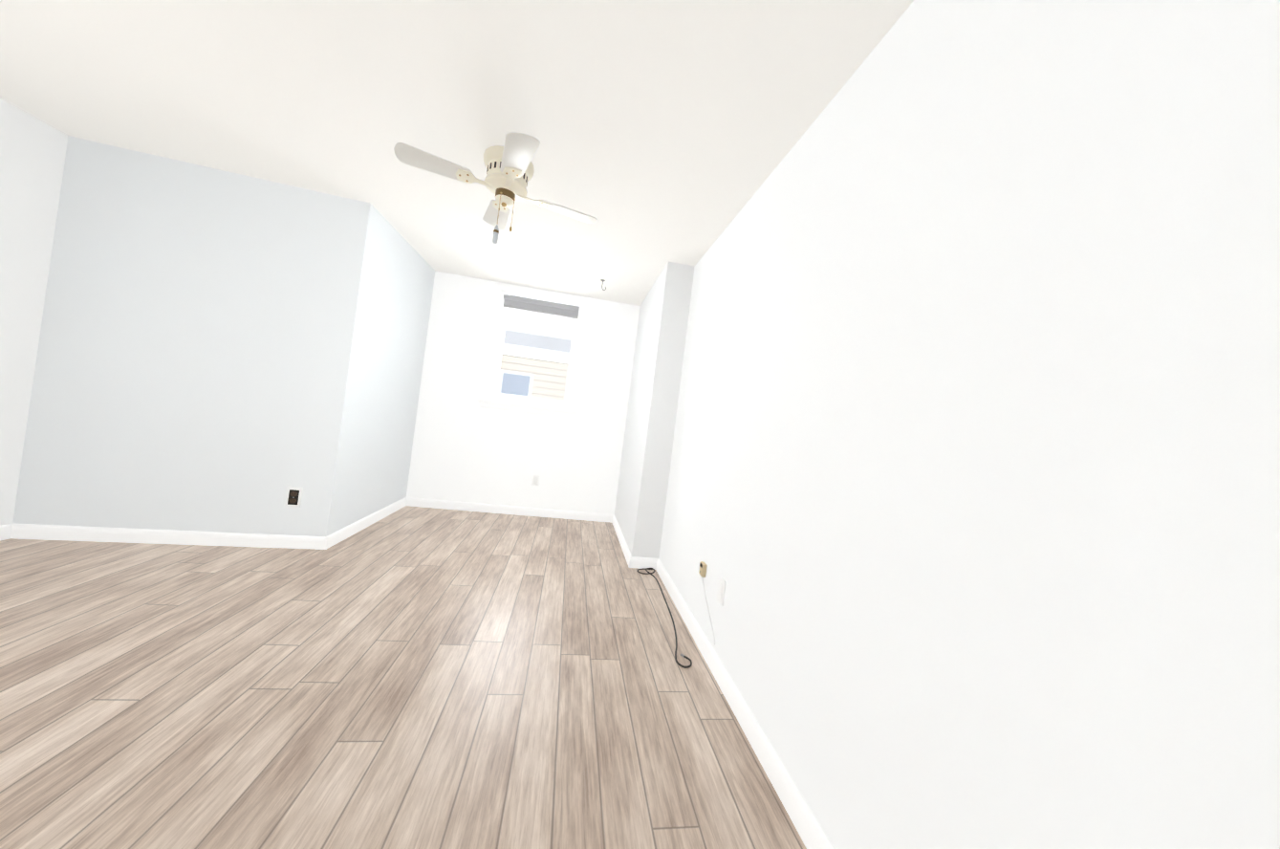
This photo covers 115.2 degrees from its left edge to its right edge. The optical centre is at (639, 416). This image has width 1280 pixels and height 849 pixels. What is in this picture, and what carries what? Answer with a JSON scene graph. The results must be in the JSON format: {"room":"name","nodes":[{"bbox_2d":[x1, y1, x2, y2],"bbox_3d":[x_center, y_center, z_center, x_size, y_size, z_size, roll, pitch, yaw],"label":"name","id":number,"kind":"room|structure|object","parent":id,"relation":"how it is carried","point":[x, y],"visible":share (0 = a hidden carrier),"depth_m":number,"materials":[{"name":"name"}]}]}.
{"room":"empty living room","nodes":[
{"label":"empty living room","id":0,"kind":"room"},
{"bbox_2d":[0,98,67,525],"bbox_3d":[-3.553,-0.499,1.345,0.250,2.440,5.700,7,-1,-9],"label":"wall","id":1,"kind":"structure","parent":0,"point":[32,152],"depth_m":2.35,"materials":[{"name":"paint"}]},
{"bbox_2d":[0,523,11,540],"bbox_3d":[-3.446,0.690,0.620,0.015,0.085,3.661,7,-1,-9],"label":"baseboard","id":2,"kind":"structure","parent":1,"relation":"attached to","point":[5,530],"depth_m":2.39,"materials":[{"name":"paint"}]},
{"bbox_2d":[12,135,434,536],"bbox_3d":[-2.940,-0.395,3.318,1.620,2.440,1.509,7,-1,-9],"label":"wall","id":3,"kind":"structure","parent":0,"point":[220,351],"depth_m":2.66,"materials":[{"name":"paint"}]},
{"bbox_2d":[11,522,332,549],"bbox_3d":[-2.948,0.780,2.623,1.606,0.085,0.156,7,-1,-9],"label":"baseboard","id":4,"kind":"structure","parent":3,"relation":"attached to","point":[18,531],"depth_m":2.60,"materials":[{"name":"paint"}]},
{"bbox_2d":[284,486,302,507],"bbox_3d":[-2.365,0.549,2.773,0.086,0.139,0.010,7,-1,-14],"label":"outlet","id":5,"kind":"object","parent":3,"relation":"attached to","point":[293,497],"visible":1,"depth_m":2.77,"materials":[{"name":"plastic"}]},
{"bbox_2d":[328,497,409,547],"bbox_3d":[-2.292,0.873,3.489,0.016,0.085,1.320,7,-1,-9],"label":"baseboard","id":6,"kind":"structure","parent":3,"relation":"attached to","point":[341,534],"depth_m":3.36,"materials":[{"name":"paint"}]},
{"bbox_2d":[0,505,806,848],"bbox_3d":[-1.624,1.033,1.675,4.510,0.120,5.700,7,-1,-9],"label":"floor","id":7,"kind":"structure","parent":0,"point":[417,678],"depth_m":1.50,"materials":[{"name":"brown wood"}]},
{"bbox_2d":[637,567,692,668],"bbox_3d":[0.147,1.193,2.571,0.150,0.022,1.266,7,-1,-9],"label":"cord","id":8,"kind":"object","parent":7,"relation":"on","point":[682,655],"visible":0.98,"depth_m":2.35,"materials":[{"name":"rubber"}]},
{"bbox_2d":[0,0,913,305],"bbox_3d":[-1.312,-1.508,1.711,4.510,0.120,5.700,7,-1,-9],"label":"ceiling","id":9,"kind":"structure","parent":0,"point":[663,132],"depth_m":1.80,"materials":[{"name":"paint"}]},
{"bbox_2d":[393,131,597,243],"bbox_3d":[-0.725,-1.131,2.166,0.785,0.472,0.785,7,-1,18],"label":"fan","id":10,"kind":"object","parent":9,"relation":"hanging from","point":[509,164],"visible":1,"depth_m":2.06,"materials":[{"name":"white plastic"}]},
{"bbox_2d":[406,271,640,514],"bbox_3d":[-1.328,-0.180,4.479,2.470,2.440,0.250,7,-1,-9],"label":"wall","id":11,"kind":"structure","parent":0,"point":[466,447],"depth_m":4.34,"materials":[{"name":"paint"}]},
{"bbox_2d":[405,497,611,521],"bbox_3d":[-1.352,1.001,4.349,2.170,0.085,0.015,7,-1,-9],"label":"baseboard","id":12,"kind":"structure","parent":11,"relation":"attached to","point":[413,502],"depth_m":4.33,"materials":[{"name":"paint"}]},
{"bbox_2d":[477,282,588,418],"bbox_3d":[-1.138,-0.702,4.442,1.020,1.330,0.220,7,-1,-9],"label":"window","id":13,"kind":"structure","parent":11,"relation":"in","point":[518,297],"depth_m":4.42,"materials":[{"name":"paint"}]},
{"bbox_2d":[531,475,539,486],"bbox_3d":[-1.130,0.689,4.387,0.072,0.116,0.010,7,-1,-9],"label":"outlet","id":14,"kind":"object","parent":11,"relation":"attached to","point":[535,480],"visible":1,"depth_m":4.38,"materials":[{"name":"plastic"}]},
{"bbox_2d":[614,261,694,558],"bbox_3d":[0.173,-0.002,4.045,0.470,2.440,1.602,7,-1,-9],"label":"wall","id":15,"kind":"structure","parent":0,"point":[643,478],"depth_m":3.25,"materials":[{"name":"paint"}]},
{"bbox_2d":[611,514,634,567],"bbox_3d":[-0.182,1.138,3.838,0.015,0.085,1.325,7,-1,-9],"label":"baseboard","id":16,"kind":"structure","parent":15,"relation":"attached to","point":[630,559],"depth_m":3.58,"materials":[{"name":"paint"}]},
{"bbox_2d":[658,0,1279,848],"bbox_3d":[0.731,0.026,1.249,0.285,2.440,4.100,7,-1,-9],"label":"wall","id":17,"kind":"structure","parent":0,"point":[972,509],"depth_m":0.77,"materials":[{"name":"paint"}]},
{"bbox_2d":[698,561,715,645],"bbox_3d":[0.352,0.944,2.093,0.026,0.289,0.319,7,-1,-9],"label":"jack","id":18,"kind":"object","parent":17,"relation":"attached to","point":[703,569],"visible":1,"depth_m":2.20,"materials":[{"name":"plastic"}]},
{"bbox_2d":[716,575,725,606],"bbox_3d":[0.394,0.844,1.972,0.010,0.116,0.072,7,-1,-9],"label":"outlet","id":19,"kind":"object","parent":17,"relation":"attached to","point":[721,590],"visible":1,"depth_m":1.96,"materials":[{"name":"plastic"}]},
{"label":"outside","id":20,"kind":"structure","parent":0,"visible":0},
{"bbox_2d":[497,325,572,407],"bbox_3d":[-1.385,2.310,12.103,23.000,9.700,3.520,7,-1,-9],"label":"window pane","id":21,"kind":"structure","parent":20,"point":[525,373],"depth_m":10.24,"materials":[{"name":"glass"}]}
]}

